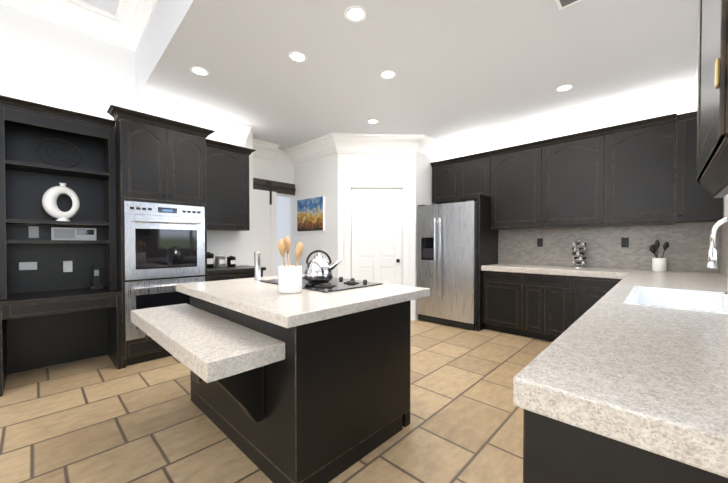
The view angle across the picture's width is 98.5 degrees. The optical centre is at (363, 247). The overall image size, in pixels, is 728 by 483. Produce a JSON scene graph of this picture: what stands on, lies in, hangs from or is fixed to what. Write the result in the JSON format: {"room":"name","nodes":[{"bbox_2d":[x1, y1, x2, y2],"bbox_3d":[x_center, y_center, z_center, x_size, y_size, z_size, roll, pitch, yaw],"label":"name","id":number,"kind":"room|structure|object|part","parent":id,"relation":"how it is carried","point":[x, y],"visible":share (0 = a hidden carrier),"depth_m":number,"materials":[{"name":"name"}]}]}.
{"room":"kitchen","nodes":[
{"label":"kitchen","id":0,"kind":"room"},
{"bbox_2d":[82,0,118,13],"bbox_3d":[-0.512,-2.522,1.039,10.520,0.100,9.410,1,1,44],"label":"ceiling","id":1,"kind":"structure","parent":0,"point":[111,6],"depth_m":3.23,"materials":[{"name":"white paint"}]},
{"bbox_2d":[0,5,252,266],"bbox_3d":[-4.073,-0.642,2.572,0.480,3.700,6.450,1,1,44],"label":"wall","id":2,"kind":"structure","parent":0,"point":[46,63],"depth_m":3.28,"materials":[{"name":"white paint"}]},
{"bbox_2d":[0,0,87,35],"bbox_3d":[-4.479,-2.359,1.624,0.206,0.240,4.530,1,1,44],"label":"crown molding","id":3,"kind":"structure","parent":2,"relation":"attached to","point":[67,14],"depth_m":3.14,"materials":[{"name":"white"}]},
{"bbox_2d":[84,0,158,52],"bbox_3d":[0.250,-2.345,0.573,8.510,0.240,0.457,1,1,44],"label":"crown molding","id":4,"kind":"structure","parent":2,"relation":"attached to","point":[124,27],"depth_m":3.35,"materials":[{"name":"white"}]},
{"bbox_2d":[206,139,255,230],"bbox_3d":[-1.897,-0.795,4.235,0.375,1.120,0.758,1,1,44],"label":"upper cabinet","id":5,"kind":"object","parent":2,"relation":"attached to","point":[227,185],"visible":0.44,"depth_m":4.14,"materials":[{"name":"black wood"}]},
{"bbox_2d":[253,149,293,275],"bbox_3d":[-1.828,-0.290,5.375,0.120,2.920,1.600,1,1,44],"label":"wall","id":6,"kind":"structure","parent":0,"point":[280,168],"depth_m":5.62,"materials":[{"name":"white paint"}]},
{"bbox_2d":[253,180,276,276],"bbox_3d":[-1.748,0.002,5.262,0.062,2.309,0.600,1,1,44],"label":"barn door","id":7,"kind":"structure","parent":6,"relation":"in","point":[264,224],"depth_m":5.32,"materials":[{"name":"white wood"}]},
{"bbox_2d":[253,178,295,194],"bbox_3d":[-1.640,-1.061,5.435,0.054,0.200,1.039,1,1,44],"label":"barn door track","id":8,"kind":"object","parent":6,"relation":"attached to","point":[278,187],"depth_m":5.51,"materials":[{"name":"brown wood"}]},
{"bbox_2d":[0,319,551,482],"bbox_3d":[-0.459,1.276,1.233,10.400,0.100,9.450,1,1,44],"label":"floor","id":9,"kind":"structure","parent":0,"point":[100,419],"depth_m":2.14,"materials":[{"name":"tile"}]},
{"bbox_2d":[0,95,121,396],"bbox_3d":[-2.916,-0.040,2.987,0.632,2.485,0.863,1,1,44],"label":"hutch","id":10,"kind":"object","parent":9,"relation":"on","point":[52,313],"visible":1,"depth_m":3.10,"materials":[{"name":"black wood"}]},
{"bbox_2d":[19,262,36,269],"bbox_3d":[-3.265,0.181,3.050,0.006,0.075,0.120,1,1,44],"label":"outlet","id":11,"kind":"object","parent":10,"relation":"attached to","point":[27,265],"visible":1,"depth_m":3.05,"materials":[{"name":"white plastic"}]},
{"bbox_2d":[28,226,38,237],"bbox_3d":[-3.237,-0.149,3.075,0.006,0.115,0.070,1,1,44],"label":"outlet","id":12,"kind":"object","parent":10,"relation":"attached to","point":[33,231],"visible":1,"depth_m":3.07,"materials":[{"name":"white plastic"}]},
{"bbox_2d":[36,138,81,167],"bbox_3d":[-2.928,-0.901,3.019,0.060,0.283,0.316,1,1,44],"label":"plate","id":13,"kind":"object","parent":10,"relation":"in","point":[42,159],"visible":1,"depth_m":3.01,"materials":[{"name":"black"}]},
{"bbox_2d":[42,183,79,220],"bbox_3d":[-2.944,-0.437,3.052,0.104,0.375,0.268,1,1,44],"label":"ring vase","id":14,"kind":"object","parent":10,"relation":"in","point":[51,195],"visible":1,"depth_m":3.02,"materials":[{"name":"white ceramic"}]},
{"bbox_2d":[63,261,72,271],"bbox_3d":[-3.072,0.199,3.253,0.006,0.115,0.070,1,1,44],"label":"outlet","id":15,"kind":"object","parent":10,"relation":"attached to","point":[67,266],"visible":1,"depth_m":3.25,"materials":[{"name":"white plastic"}]},
{"bbox_2d":[51,227,95,239],"bbox_3d":[-2.994,-0.137,3.244,0.079,0.129,0.340,1,1,44],"label":"intercom","id":16,"kind":"object","parent":10,"relation":"attached to","point":[60,233],"visible":0.94,"depth_m":3.21,"materials":[{"name":"white plastic"}]},
{"bbox_2d":[90,268,103,288],"bbox_3d":[-2.814,0.325,3.300,0.120,0.214,0.100,1,1,44],"label":"cordless phone","id":17,"kind":"object","parent":10,"relation":"on","point":[96,279],"visible":1,"depth_m":3.29,"materials":[{"name":"black plastic"}]},
{"bbox_2d":[107,105,214,368],"bbox_3d":[-2.314,-0.080,3.564,0.709,2.550,0.956,1,1,44],"label":"tall cabinet","id":18,"kind":"object","parent":9,"relation":"on","point":[161,226],"visible":0.69,"depth_m":3.28,"materials":[{"name":"black wood"}]},
{"bbox_2d":[207,265,265,280],"bbox_3d":[-1.809,0.729,4.179,0.609,0.915,0.768,1,1,44],"label":"base cabinet","id":19,"kind":"object","parent":9,"relation":"on","point":[229,273],"visible":0.12,"depth_m":3.97,"materials":[{"name":"black wood"}]},
{"bbox_2d":[207,252,213,267],"bbox_3d":[-2.050,0.166,4.131,0.133,0.210,0.133,1,1,44],"label":"canister","id":20,"kind":"object","parent":19,"relation":"on","point":[210,260],"visible":0.77,"depth_m":4.09,"materials":[{"name":"black"}]},
{"bbox_2d":[215,254,224,266],"bbox_3d":[-1.954,0.179,4.261,0.123,0.180,0.122,1,1,44],"label":"canister","id":21,"kind":"object","parent":19,"relation":"on","point":[219,260],"visible":1,"depth_m":4.21,"materials":[{"name":"silver metal"}]},
{"bbox_2d":[227,256,235,266],"bbox_3d":[-1.844,0.193,4.363,0.113,0.150,0.112,1,1,44],"label":"canister","id":22,"kind":"object","parent":19,"relation":"on","point":[231,261],"visible":1,"depth_m":4.32,"materials":[{"name":"black"}]},
{"bbox_2d":[137,290,410,482],"bbox_3d":[-0.639,0.778,2.191,1.450,0.870,1.259,1,1,44],"label":"kitchen island","id":23,"kind":"object","parent":9,"relation":"on","point":[307,386],"depth_m":1.67,"materials":[{"name":"wood"}]},
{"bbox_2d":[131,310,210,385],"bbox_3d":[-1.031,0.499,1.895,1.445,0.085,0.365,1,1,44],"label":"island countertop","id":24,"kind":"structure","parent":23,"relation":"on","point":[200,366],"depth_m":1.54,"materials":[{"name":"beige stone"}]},
{"bbox_2d":[176,274,429,329],"bbox_3d":[-0.498,0.314,2.323,1.555,0.054,1.165,1,1,44],"label":"island countertop","id":25,"kind":"structure","parent":23,"relation":"on","point":[305,307],"depth_m":1.83,"materials":[{"name":"beige stone"}]},
{"bbox_2d":[253,252,261,279],"bbox_3d":[-0.939,0.161,2.716,0.070,0.236,0.073,1,1,44],"label":"electrical outlet","id":26,"kind":"object","parent":25,"relation":"on","point":[257,257],"visible":1,"depth_m":2.69,"materials":[{"name":"silver metal"}]},
{"bbox_2d":[278,236,302,293],"bbox_3d":[-0.476,0.109,2.027,0.158,0.361,0.167,1,1,44],"label":"utensil crock","id":27,"kind":"object","parent":25,"relation":"on","point":[289,279],"visible":1,"depth_m":1.98,"materials":[{"name":"white ceramic"}]},
{"bbox_2d":[259,276,382,292],"bbox_3d":[-0.361,0.269,2.499,0.860,0.029,0.560,1,1,44],"label":"cooktop","id":28,"kind":"object","parent":25,"relation":"in","point":[336,284],"visible":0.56,"depth_m":2.34,"materials":[{"name":"black glass"}]},
{"bbox_2d":[304,250,341,280],"bbox_3d":[-0.346,0.140,2.493,0.258,0.239,0.245,1,1,44],"label":"kettle","id":29,"kind":"object","parent":28,"relation":"on","point":[319,267],"visible":1,"depth_m":2.43,"materials":[{"name":"silver metal"}]},
{"bbox_2d":[417,194,498,330],"bbox_3d":[1.453,0.211,4.944,0.990,1.930,0.850,1,1,44],"label":"refrigerator","id":30,"kind":"object","parent":9,"relation":"on","point":[447,241],"depth_m":4.61,"materials":[{"name":"grey metal"}]},
{"bbox_3d":[1.853,0.215,4.670,0.033,1.930,0.698,1,1,44],"label":"fridge end panel","id":31,"kind":"part","parent":30,"relation":"part of","materials":[{"name":"black wood"}]},
{"bbox_2d":[482,271,517,333],"bbox_3d":[2.108,0.756,4.491,0.584,0.852,0.616,1,1,44],"label":"base cabinet","id":32,"kind":"object","parent":9,"relation":"on","point":[500,289],"depth_m":4.31,"materials":[{"name":"black wood"}]},
{"bbox_2d":[514,273,561,341],"bbox_3d":[2.473,0.760,4.144,0.638,0.852,0.616,1,1,44],"label":"base cabinet","id":33,"kind":"object","parent":9,"relation":"on","point":[550,308],"depth_m":3.97,"materials":[{"name":"black wood"}]},
{"bbox_2d":[481,263,628,278],"bbox_3d":[2.450,0.297,4.131,1.570,0.070,0.658,1,1,44],"label":"countertop","id":34,"kind":"structure","parent":33,"relation":"on","point":[612,273],"depth_m":3.91,"materials":[{"name":"beige stone"}]},
{"bbox_2d":[571,240,586,267],"bbox_3d":[2.755,0.082,4.019,0.170,0.360,0.170,1,1,44],"label":"carousel","id":35,"kind":"object","parent":34,"relation":"on","point":[579,253],"visible":1,"depth_m":3.98,"materials":[{"name":"silver metal"}]},
{"bbox_2d":[562,275,621,332],"bbox_3d":[2.837,0.765,3.798,0.584,0.852,0.616,1,1,44],"label":"base cabinet","id":36,"kind":"object","parent":9,"relation":"on","point":[579,294],"depth_m":3.67,"materials":[{"name":"black wood"}]},
{"bbox_2d":[523,409,727,482],"bbox_3d":[0.856,0.806,0.768,0.676,0.852,0.668,1,1,44],"label":"base cabinet","id":37,"kind":"object","parent":9,"relation":"on","point":[555,451],"visible":0.25,"depth_m":0.65,"materials":[{"name":"black wood"}]},
{"bbox_2d":[513,269,727,477],"bbox_3d":[2.057,0.325,2.042,0.699,0.070,4.228,1,1,44],"label":"countertop","id":38,"kind":"structure","parent":37,"relation":"on","point":[610,364],"depth_m":0.75,"materials":[{"name":"beige stone"}]},
{"bbox_2d":[623,286,727,314],"bbox_3d":[1.828,0.403,1.806,0.460,0.231,0.900,1,1,44],"label":"sink","id":39,"kind":"object","parent":38,"relation":"in","point":[698,300],"visible":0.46,"depth_m":2.07,"materials":[{"name":"white ceramic"}]},
{"bbox_2d":[707,217,727,267],"bbox_3d":[1.995,0.062,1.679,0.219,0.464,0.122,1,1,44],"label":"faucet","id":40,"kind":"object","parent":38,"relation":"on","point":[712,258],"visible":1,"depth_m":1.71,"materials":[{"name":"silver metal"}]},
{"bbox_2d":[649,270,704,274],"bbox_3d":[3.290,0.308,3.332,0.390,0.070,0.658,1,1,44],"label":"countertop","id":41,"kind":"structure","parent":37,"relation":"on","point":[667,272],"depth_m":3.28,"materials":[{"name":"beige stone"}]},
{"bbox_2d":[649,240,668,271],"bbox_3d":[3.282,0.095,3.491,0.160,0.350,0.154,1,1,44],"label":"utensil holder","id":42,"kind":"object","parent":41,"relation":"on","point":[659,264],"visible":1,"depth_m":3.46,"materials":[{"name":"white ceramic"}]},
{"bbox_2d":[290,153,436,319],"bbox_3d":[-0.009,-0.295,5.765,2.220,2.920,1.670,1,1,44],"label":"wall","id":43,"kind":"structure","parent":0,"point":[327,176],"depth_m":5.05,"materials":[{"name":"white paint"}]},
{"bbox_2d":[297,196,324,231],"bbox_3d":[-0.933,-0.566,5.457,0.740,0.570,0.041,1,1,44],"label":"picture","id":44,"kind":"object","parent":43,"relation":"attached to","point":[310,214],"visible":1,"depth_m":5.40,"materials":[{"name":"multicoloured"}]},
{"bbox_2d":[344,181,408,285],"bbox_3d":[0.203,0.059,5.061,1.040,2.230,0.119,0,1,-1],"label":"door frame","id":45,"kind":"structure","parent":43,"relation":"attached to","point":[403,186],"depth_m":5.00,"materials":[{"name":"white wood"}]},
{"bbox_2d":[351,189,401,284],"bbox_3d":[0.210,0.112,5.050,0.610,2.102,0.592,1,1,44],"label":"pantry door","id":46,"kind":"structure","parent":43,"relation":"in","point":[376,235],"depth_m":5.04,"materials":[{"name":"white wood"}]},
{"bbox_2d":[136,64,697,165],"bbox_3d":[0.373,-1.602,3.660,5.410,0.250,4.169,1,1,44],"label":"crown molding","id":47,"kind":"structure","parent":43,"relation":"attached to","point":[680,100],"depth_m":4.43,"materials":[{"name":"white paint"}]},
{"bbox_2d":[135,0,698,149],"bbox_3d":[-0.142,-2.122,4.039,6.930,0.780,4.319,1,1,44],"label":"ceiling","id":48,"kind":"structure","parent":0,"point":[463,69],"depth_m":2.91,"materials":[{"name":"white paint"}]},
{"bbox_2d":[190,66,209,75],"bbox_3d":[-1.599,-1.715,3.056,0.170,0.006,0.170,1,1,44],"label":"recessed light","id":49,"kind":"object","parent":48,"relation":"in","point":[198,70],"visible":1,"depth_m":3.06,"materials":[{"name":"white"}]},
{"bbox_2d":[288,51,306,61],"bbox_3d":[-0.596,-1.712,2.820,0.170,0.006,0.170,1,1,44],"label":"recessed light","id":50,"kind":"object","parent":48,"relation":"in","point":[296,56],"visible":1,"depth_m":2.81,"materials":[{"name":"white"}]},
{"bbox_2d":[344,5,367,22],"bbox_3d":[-0.059,-1.705,2.296,0.170,0.006,0.170,1,1,44],"label":"recessed light","id":51,"kind":"object","parent":48,"relation":"in","point":[356,13],"visible":1,"depth_m":2.29,"materials":[{"name":"white glass"}]},
{"bbox_2d":[367,119,378,123],"bbox_3d":[0.123,-1.732,4.316,0.170,0.006,0.170,1,1,44],"label":"recessed light","id":52,"kind":"object","parent":48,"relation":"in","point":[372,121],"visible":1,"depth_m":4.32,"materials":[{"name":"white"}]},
{"bbox_2d":[379,70,395,78],"bbox_3d":[0.238,-1.716,3.117,0.170,0.006,0.170,1,1,44],"label":"recessed light","id":53,"kind":"object","parent":48,"relation":"in","point":[387,74],"visible":1,"depth_m":3.11,"materials":[{"name":"white"}]},
{"bbox_2d":[555,84,573,91],"bbox_3d":[2.162,-1.720,3.385,0.170,0.006,0.170,1,1,44],"label":"recessed light","id":54,"kind":"object","parent":48,"relation":"in","point":[564,87],"visible":1,"depth_m":3.37,"materials":[{"name":"white"}]},
{"bbox_2d":[555,0,581,9],"bbox_3d":[1.394,-1.700,2.039,0.280,0.010,0.330,1,1,44],"label":"ceiling vent","id":55,"kind":"object","parent":48,"relation":"in","point":[562,4],"visible":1,"depth_m":2.18,"materials":[{"name":"white metal"}]},
{"bbox_2d":[351,191,706,277],"bbox_3d":[2.644,-0.668,4.473,10.400,3.700,0.120,1,1,44],"label":"wall","id":56,"kind":"structure","parent":0,"point":[351,239],"depth_m":7.17,"materials":[{"name":"white paint"}]},
{"bbox_2d":[430,151,491,203],"bbox_3d":[1.610,-1.091,5.105,1.008,0.670,0.376,1,1,44],"label":"upper cabinet","id":57,"kind":"object","parent":56,"relation":"attached to","point":[461,179],"visible":0.98,"depth_m":4.97,"materials":[{"name":"black wood"}]},
{"bbox_2d":[490,143,533,229],"bbox_3d":[2.265,-0.853,4.521,0.745,1.130,0.326,1,1,44],"label":"upper cabinet","id":58,"kind":"object","parent":56,"relation":"attached to","point":[512,168],"depth_m":4.45,"materials":[{"name":"black wood"}]},
{"bbox_2d":[534,131,593,226],"bbox_3d":[2.728,-0.847,4.080,0.815,1.130,0.326,1,1,44],"label":"upper cabinet","id":59,"kind":"object","parent":56,"relation":"attached to","point":[564,165],"depth_m":4.01,"materials":[{"name":"black wood"}]},
{"bbox_2d":[499,222,714,272],"bbox_3d":[2.927,-0.011,4.128,2.263,0.545,0.002,1,1,44],"label":"backsplash","id":60,"kind":"structure","parent":56,"relation":"attached to","point":[687,249],"depth_m":3.93,"materials":[{"name":"tile"}]},
{"bbox_2d":[537,238,542,246],"bbox_3d":[2.527,-0.068,4.503,0.072,0.120,0.006,1,1,44],"label":"electrical outlet","id":61,"kind":"object","parent":60,"relation":"attached to","point":[539,242],"visible":1,"depth_m":4.50,"materials":[{"name":"black plastic"}]},
{"bbox_2d":[621,238,628,246],"bbox_3d":[3.208,-0.059,3.855,0.072,0.120,0.006,1,1,44],"label":"electrical outlet","id":62,"kind":"object","parent":60,"relation":"attached to","point":[624,242],"visible":1,"depth_m":3.85,"materials":[{"name":"black plastic"}]},
{"bbox_2d":[594,115,673,226],"bbox_3d":[3.188,-0.842,3.643,0.739,1.130,0.326,1,1,44],"label":"upper cabinet","id":63,"kind":"object","parent":56,"relation":"attached to","point":[640,173],"depth_m":3.54,"materials":[{"name":"black wood"}]},
{"bbox_2d":[674,111,722,222],"bbox_3d":[3.531,-0.837,3.317,0.337,1.129,0.326,1,1,44],"label":"upper cabinet","id":64,"kind":"object","parent":56,"relation":"attached to","point":[693,202],"depth_m":3.26,"materials":[{"name":"black wood"}]},
{"bbox_2d":[719,194,727,277],"bbox_3d":[2.367,-0.241,1.762,0.120,2.920,4.200,1,1,44],"label":"wall","id":65,"kind":"structure","parent":0,"point":[725,206],"depth_m":3.02,"materials":[{"name":"white paint"}]},
{"bbox_2d":[696,0,727,197],"bbox_3d":[1.072,-0.770,0.788,0.420,1.196,0.745,1,1,44],"label":"upper cabinet","id":66,"kind":"object","parent":65,"relation":"attached to","point":[712,139],"visible":1,"depth_m":0.86,"materials":[{"name":"black wood"}]},
{"bbox_2d":[715,221,727,277],"bbox_3d":[2.326,-0.344,1.806,0.002,1.275,4.190,1,1,44],"label":"backsplash","id":67,"kind":"structure","parent":65,"relation":"attached to","point":[721,240],"depth_m":3.14,"materials":[{"name":"tile"}]}
]}

